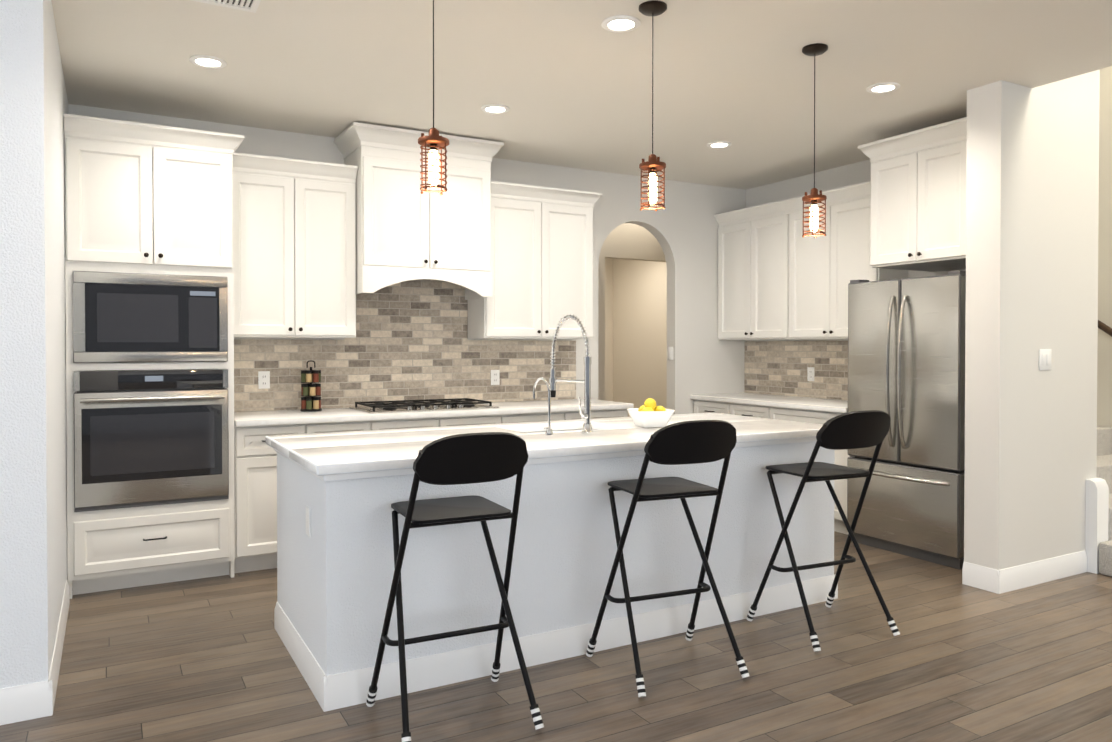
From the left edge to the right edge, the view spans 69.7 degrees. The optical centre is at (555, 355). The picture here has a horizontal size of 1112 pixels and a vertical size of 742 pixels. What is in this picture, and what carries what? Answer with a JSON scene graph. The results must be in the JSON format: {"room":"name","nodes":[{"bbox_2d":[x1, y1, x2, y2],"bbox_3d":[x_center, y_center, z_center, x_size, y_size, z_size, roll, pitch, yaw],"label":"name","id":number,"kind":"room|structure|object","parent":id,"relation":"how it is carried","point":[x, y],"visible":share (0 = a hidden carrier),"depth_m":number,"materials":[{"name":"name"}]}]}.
{"room":"kitchen","nodes":[
{"label":"kitchen","id":0,"kind":"room"},
{"bbox_2d":[0,0,68,688],"bbox_3d":[-3.027,-0.088,3.455,1.505,2.780,2.130,0,1,-29],"label":"wall","id":1,"kind":"structure","parent":0,"point":[33,437],"depth_m":2.87,"materials":[{"name":"white paint"}]},
{"bbox_2d":[0,674,58,724],"bbox_3d":[-2.497,1.251,2.539,1.519,0.125,0.014,0,1,-29],"label":"baseboard","id":2,"kind":"structure","parent":1,"relation":"attached to","point":[25,702],"depth_m":2.87,"materials":[{"name":"white wood"}]},
{"bbox_2d":[49,580,69,673],"bbox_3d":[-2.200,1.239,3.548,0.014,0.125,1.404,0,1,-29],"label":"baseboard","id":3,"kind":"structure","parent":1,"relation":"attached to","point":[58,647],"depth_m":3.49,"materials":[{"name":"white wood"}]},
{"bbox_2d":[68,104,745,414],"bbox_3d":[-1.225,-0.115,5.755,6.900,2.780,0.120,0,1,-29],"label":"wall","id":4,"kind":"structure","parent":0,"point":[682,226],"depth_m":6.95,"materials":[{"name":"white paint"}]},
{"bbox_2d":[233,152,357,337],"bbox_3d":[-1.728,-0.678,5.188,0.790,1.120,0.364,0,1,-29],"label":"upper cabinet","id":5,"kind":"object","parent":4,"relation":"attached to","point":[294,248],"visible":0.92,"depth_m":5.06,"materials":[{"name":"white paint"}]},
{"bbox_2d":[234,279,575,411],"bbox_3d":[-1.001,-0.158,5.805,2.660,1.034,0.010,0,1,-29],"label":"tile backsplash","id":6,"kind":"structure","parent":4,"relation":"attached to","point":[410,341],"depth_m":5.75,"materials":[{"name":"tile"}]},
{"bbox_2d":[258,371,269,388],"bbox_3d":[-1.929,0.161,5.276,0.072,0.115,0.008,0,1,-29],"label":"electrical outlet","id":7,"kind":"object","parent":6,"relation":"attached to","point":[263,379],"visible":1,"depth_m":5.27,"materials":[{"name":"white plastic"}]},
{"bbox_2d":[491,370,499,384],"bbox_3d":[-0.464,0.166,6.098,0.072,0.115,0.008,0,1,-29],"label":"electrical outlet","id":8,"kind":"object","parent":6,"relation":"attached to","point":[495,377],"visible":1,"depth_m":6.10,"materials":[{"name":"white plastic"}]},
{"bbox_2d":[334,122,503,299],"bbox_3d":[-0.946,-0.950,5.545,1.056,1.075,0.500,0,1,-29],"label":"upper cabinet","id":9,"kind":"object","parent":4,"relation":"attached to","point":[406,230],"visible":0.98,"depth_m":5.34,"materials":[{"name":"white paint"}]},
{"bbox_2d":[468,181,601,338],"bbox_3d":[-0.154,-0.689,6.070,0.967,1.120,0.364,0,1,-29],"label":"upper cabinet","id":10,"kind":"object","parent":4,"relation":"attached to","point":[542,258],"visible":0.92,"depth_m":5.92,"materials":[{"name":"white paint"}]},
{"bbox_2d":[668,347,672,359],"bbox_3d":[1.004,-0.019,7.006,0.008,0.115,0.072,0,1,-29],"label":"light switch","id":11,"kind":"object","parent":4,"relation":"attached to","point":[670,353],"visible":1,"depth_m":7.00,"materials":[{"name":"white plastic"}]},
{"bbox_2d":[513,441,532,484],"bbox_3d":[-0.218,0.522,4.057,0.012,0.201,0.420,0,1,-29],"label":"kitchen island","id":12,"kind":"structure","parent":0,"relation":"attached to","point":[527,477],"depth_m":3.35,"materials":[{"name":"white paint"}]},
{"bbox_2d":[512,429,588,440],"bbox_3d":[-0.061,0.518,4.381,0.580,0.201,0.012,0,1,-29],"label":"countertop","id":13,"kind":"structure","parent":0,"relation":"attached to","point":[558,434],"depth_m":3.83,"materials":[{"name":"white stone"}]},
{"bbox_2d":[0,531,1111,741],"bbox_3d":[0.514,1.336,3.181,14.000,0.060,13.500,0,1,-29],"label":"floor","id":14,"kind":"structure","parent":0,"point":[209,659],"depth_m":3.23,"materials":[{"name":"brown wood"}]},
{"bbox_2d":[64,114,243,598],"bbox_3d":[-2.337,0.013,4.670,0.882,2.550,0.683,0,1,-29],"label":"tall cabinet","id":15,"kind":"object","parent":14,"relation":"on","point":[143,198],"visible":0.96,"depth_m":4.38,"materials":[{"name":"white paint"}]},
{"bbox_2d":[73,271,227,362],"bbox_3d":[-2.340,-0.209,4.618,0.759,0.484,0.530,0,1,-29],"label":"microwave","id":16,"kind":"object","parent":15,"relation":"in","point":[129,317],"visible":0.98,"depth_m":4.38,"materials":[{"name":"grey"}]},
{"bbox_2d":[73,369,228,511],"bbox_3d":[-2.332,0.451,4.612,0.759,0.744,0.642,0,1,-29],"label":"wall oven","id":17,"kind":"object","parent":15,"relation":"in","point":[149,437],"visible":0.98,"depth_m":4.37,"materials":[{"name":"grey metal"}]},
{"bbox_2d":[234,415,309,572],"bbox_3d":[-1.835,0.847,4.998,0.400,0.876,0.597,0,1,-29],"label":"base cabinet","id":18,"kind":"object","parent":14,"relation":"on","point":[255,471],"depth_m":4.71,"materials":[{"name":"white paint"}]},
{"bbox_2d":[298,411,373,433],"bbox_3d":[-1.486,0.844,5.193,0.400,0.876,0.597,0,1,-29],"label":"base cabinet","id":19,"kind":"object","parent":14,"relation":"on","point":[320,421],"depth_m":4.93,"materials":[{"name":"white paint"}]},
{"bbox_2d":[300,360,321,411],"bbox_3d":[-1.618,0.199,5.274,0.136,0.334,0.134,0,1,-29],"label":"spice rack","id":20,"kind":"object","parent":19,"relation":"on","point":[311,379],"visible":1,"depth_m":5.24,"materials":[{"name":"black plastic"}]},
{"bbox_2d":[354,411,441,429],"bbox_3d":[-1.113,0.842,5.402,0.455,0.876,0.597,0,1,-29],"label":"base cabinet","id":21,"kind":"object","parent":14,"relation":"on","point":[402,420],"depth_m":5.12,"materials":[{"name":"white paint"}]},
{"bbox_2d":[349,398,498,413],"bbox_3d":[-0.907,0.340,5.491,0.900,0.045,0.510,0,1,-29],"label":"cooktop","id":22,"kind":"object","parent":21,"relation":"in","point":[374,407],"visible":1,"depth_m":5.38,"materials":[{"name":"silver metal"}]},
{"bbox_2d":[366,432,543,741],"bbox_3d":[-0.358,0.779,2.858,0.530,1.056,0.528,0,1,-26],"label":"bar stool","id":23,"kind":"object","parent":14,"relation":"on","point":[470,458],"visible":1,"depth_m":2.76,"materials":[{"name":"black paint"}]},
{"bbox_2d":[430,409,505,426],"bbox_3d":[-0.716,0.839,5.625,0.455,0.876,0.597,0,1,-29],"label":"base cabinet","id":24,"kind":"object","parent":14,"relation":"on","point":[474,416],"depth_m":5.34,"materials":[{"name":"white paint"}]},
{"bbox_2d":[486,403,565,422],"bbox_3d":[-0.300,0.837,5.858,0.500,0.876,0.597,0,1,-29],"label":"base cabinet","id":25,"kind":"object","parent":14,"relation":"on","point":[515,412],"depth_m":5.58,"materials":[{"name":"white paint"}]},
{"bbox_2d":[274,453,837,711],"bbox_3d":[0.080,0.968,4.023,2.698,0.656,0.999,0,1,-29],"label":"kitchen island","id":26,"kind":"object","parent":14,"relation":"on","point":[339,494],"depth_m":3.39,"materials":[{"name":"white paint"}]},
{"bbox_2d":[533,377,552,435],"bbox_3d":[-0.060,0.243,3.858,0.067,0.278,0.108,0,1,-29],"label":"faucet","id":27,"kind":"object","parent":26,"relation":"on","point":[549,431],"visible":1,"depth_m":3.83,"materials":[{"name":"silver metal"}]},
{"bbox_2d":[549,314,593,433],"bbox_3d":[0.077,0.087,3.967,0.140,0.588,0.248,0,1,-29],"label":"faucet","id":28,"kind":"object","parent":26,"relation":"on","point":[585,416],"visible":1,"depth_m":3.91,"materials":[{"name":"silver metal"}]},
{"bbox_2d":[627,398,674,427],"bbox_3d":[0.503,0.302,4.252,0.210,0.151,0.210,0,1,-17],"label":"fruit bowl","id":29,"kind":"object","parent":26,"relation":"on","point":[649,413],"visible":1,"depth_m":4.19,"materials":[{"name":"white ceramic"}]},
{"bbox_2d":[534,403,629,419],"bbox_3d":[0.158,0.834,6.115,0.550,0.876,0.597,0,1,-29],"label":"base cabinet","id":30,"kind":"object","parent":14,"relation":"on","point":[598,410],"depth_m":5.86,"materials":[{"name":"white paint"}]},
{"bbox_2d":[586,420,748,696],"bbox_3d":[0.469,0.773,3.310,0.531,1.056,0.528,0,1,-22],"label":"bar stool","id":31,"kind":"object","parent":14,"relation":"on","point":[694,442],"visible":0.98,"depth_m":3.22,"materials":[{"name":"black paint"}]},
{"bbox_2d":[690,397,765,413],"bbox_3d":[1.586,0.823,7.006,0.598,0.876,0.463,0,1,-29],"label":"base cabinet","id":32,"kind":"object","parent":14,"relation":"on","point":[701,404],"depth_m":6.78,"materials":[{"name":"white paint"}]},
{"bbox_2d":[730,397,793,418],"bbox_3d":[1.813,0.828,6.602,0.598,0.876,0.464,0,1,-29],"label":"base cabinet","id":33,"kind":"object","parent":14,"relation":"on","point":[761,409],"depth_m":6.40,"materials":[{"name":"white paint"}]},
{"bbox_2d":[770,401,854,533],"bbox_3d":[2.119,0.834,6.057,0.598,0.876,0.786,0,1,-29],"label":"base cabinet","id":34,"kind":"object","parent":14,"relation":"on","point":[804,409],"depth_m":5.78,"materials":[{"name":"white paint"}]},
{"bbox_2d":[746,410,899,651],"bbox_3d":[1.274,0.768,3.767,0.530,1.056,0.528,0,1,-24],"label":"bar stool","id":35,"kind":"object","parent":14,"relation":"on","point":[859,429],"visible":1,"depth_m":3.69,"materials":[{"name":"black paint"}]},
{"bbox_2d":[847,271,965,569],"bbox_3d":[2.464,0.384,5.272,0.744,1.795,0.830,0,1,-29],"label":"refrigerator","id":36,"kind":"object","parent":14,"relation":"on","point":[906,355],"visible":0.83,"depth_m":5.04,"materials":[{"name":"grey metal"}]},
{"bbox_2d":[1096,426,1111,576],"bbox_3d":[3.036,0.225,6.211,1.215,2.090,3.242,0,1,-29],"label":"staircase","id":37,"kind":"structure","parent":14,"relation":"on","point":[1104,453],"depth_m":5.19,"materials":[{"name":"carpet"}]},
{"bbox_2d":[51,0,1111,189],"bbox_3d":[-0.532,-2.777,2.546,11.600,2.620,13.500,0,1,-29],"label":"ceiling","id":38,"kind":"structure","parent":0,"point":[568,83],"depth_m":4.13,"materials":[{"name":"white paint"}]},
{"bbox_2d":[189,55,226,68],"bbox_3d":[-1.752,-1.479,4.021,0.176,0.010,0.176,0,1,-29],"label":"recessed light","id":39,"kind":"object","parent":38,"relation":"in","point":[206,61],"visible":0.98,"depth_m":4.02,"materials":[{"name":"white"}]},
{"bbox_2d":[191,0,260,12],"bbox_3d":[-1.388,-1.469,3.228,0.360,0.012,0.220,0,1,-29],"label":"ceiling vent","id":40,"kind":"object","parent":38,"relation":"in","point":[249,5],"visible":0.98,"depth_m":3.33,"materials":[{"name":"white metal"}]},
{"bbox_2d":[418,0,448,194],"bbox_3d":[-0.445,-1.032,2.902,0.120,0.878,0.120,0,1,-29],"label":"pendant light","id":41,"kind":"object","parent":38,"relation":"hanging from","point":[434,141],"visible":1,"depth_m":2.89,"materials":[{"name":"brown metal"}]},
{"bbox_2d":[481,104,509,113],"bbox_3d":[-0.366,-1.489,4.821,0.176,0.010,0.176,0,1,-29],"label":"recessed light","id":42,"kind":"object","parent":38,"relation":"in","point":[495,108],"visible":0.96,"depth_m":4.81,"materials":[{"name":"white"}]},
{"bbox_2d":[601,15,640,31],"bbox_3d":[0.289,-1.474,3.550,0.176,0.010,0.176,0,1,-29],"label":"recessed light","id":43,"kind":"object","parent":38,"relation":"in","point":[622,23],"visible":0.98,"depth_m":3.54,"materials":[{"name":"white"}]},
{"bbox_2d":[639,0,666,211],"bbox_3d":[0.409,-1.047,3.381,0.120,0.858,0.120,0,1,-29],"label":"pendant light","id":44,"kind":"object","parent":38,"relation":"hanging from","point":[653,165],"visible":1,"depth_m":3.37,"materials":[{"name":"brown metal"}]},
{"bbox_2d":[707,141,731,147],"bbox_3d":[1.160,-1.499,5.677,0.176,0.010,0.176,0,1,-29],"label":"recessed light","id":45,"kind":"object","parent":38,"relation":"in","point":[720,144],"visible":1,"depth_m":5.67,"materials":[{"name":"white"}]},
{"bbox_2d":[802,43,827,237],"bbox_3d":[1.247,-1.028,3.851,0.120,0.908,0.120,0,1,-29],"label":"pendant light","id":46,"kind":"object","parent":38,"relation":"hanging from","point":[813,198],"visible":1,"depth_m":3.84,"materials":[{"name":"brown metal"}]},
{"bbox_2d":[866,82,899,93],"bbox_3d":[1.815,-1.484,4.428,0.176,0.010,0.176,0,1,-29],"label":"recessed light","id":47,"kind":"object","parent":38,"relation":"in","point":[883,87],"visible":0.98,"depth_m":4.42,"materials":[{"name":"white"}]},
{"bbox_2d":[598,223,666,416],"bbox_3d":[1.021,-0.150,8.733,1.430,2.780,0.120,0,1,-29],"label":"wall","id":48,"kind":"structure","parent":0,"point":[632,317],"depth_m":8.53,"materials":[{"name":"beige paint"}]},
{"bbox_2d":[745,159,965,399],"bbox_3d":[2.425,-1.380,6.204,0.080,5.300,2.880,0,1,-29],"label":"wall","id":49,"kind":"structure","parent":0,"point":[846,175],"depth_m":6.59,"materials":[{"name":"white paint"}]},
{"bbox_2d":[714,199,789,339],"bbox_3d":[1.806,-0.698,6.886,0.339,1.120,0.856,0,1,-29],"label":"upper cabinet","id":50,"kind":"object","parent":49,"relation":"attached to","point":[780,277],"depth_m":6.77,"materials":[{"name":"white paint"}]},
{"bbox_2d":[744,341,847,399],"bbox_3d":[2.160,0.113,6.600,0.010,0.472,1.720,0,1,-29],"label":"tile backsplash","id":51,"kind":"structure","parent":49,"relation":"attached to","point":[775,367],"depth_m":6.78,"materials":[{"name":"tile"}]},
{"bbox_2d":[807,367,813,380],"bbox_3d":[2.122,0.155,6.648,0.008,0.115,0.072,0,1,-29],"label":"outlet","id":52,"kind":"object","parent":51,"relation":"attached to","point":[810,373],"visible":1,"depth_m":6.65,"materials":[{"name":"white plastic"}]},
{"bbox_2d":[786,181,907,339],"bbox_3d":[2.224,-0.689,6.139,0.339,1.120,0.857,0,1,-29],"label":"upper cabinet","id":53,"kind":"object","parent":49,"relation":"attached to","point":[820,269],"depth_m":6.06,"materials":[{"name":"white paint"}]},
{"bbox_2d":[858,117,966,271],"bbox_3d":[2.532,-0.998,5.208,0.709,0.820,0.780,0,1,-29],"label":"upper cabinet","id":54,"kind":"object","parent":49,"relation":"attached to","point":[918,200],"visible":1,"depth_m":5.03,"materials":[{"name":"white paint"}]},
{"bbox_2d":[964,69,1099,569],"bbox_3d":[2.785,-1.362,4.641,0.980,5.300,0.200,0,1,-29],"label":"wall","id":55,"kind":"structure","parent":0,"point":[1032,188],"depth_m":4.48,"materials":[{"name":"white paint"}]},
{"bbox_2d":[992,550,1086,593],"bbox_3d":[2.778,1.227,4.545,0.872,0.125,0.014,0,1,-29],"label":"baseboard","id":56,"kind":"structure","parent":55,"relation":"attached to","point":[1042,571],"depth_m":4.51,"materials":[{"name":"white wood"}]},
{"bbox_2d":[1039,349,1051,369],"bbox_3d":[2.780,0.023,4.534,0.118,0.118,0.008,0,1,-29],"label":"light switch","id":57,"kind":"object","parent":55,"relation":"attached to","point":[1044,359],"visible":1,"depth_m":4.53,"materials":[{"name":"white plastic"}]},
{"bbox_2d":[1085,478,1108,573],"bbox_3d":[3.228,1.012,4.764,0.125,0.550,0.065,0,1,-29],"label":"trim","id":58,"kind":"structure","parent":55,"relation":"attached to","point":[1097,513],"depth_m":4.73,"materials":[{"name":"white wood"}]},
{"bbox_2d":[1097,66,1111,427],"bbox_3d":[4.187,-1.368,5.208,0.420,5.300,13.500,0,1,-29],"label":"wall","id":59,"kind":"structure","parent":0,"point":[1104,383],"depth_m":5.78,"materials":[{"name":"beige paint"}]},
{"bbox_2d":[1098,320,1111,336],"bbox_3d":[3.430,-1.049,6.659,0.081,2.832,4.063,0,1,-29],"label":"handrail","id":60,"kind":"object","parent":59,"relation":"attached to","point":[1102,326],"depth_m":5.71,"materials":[{"name":"brown wood"}]}
]}

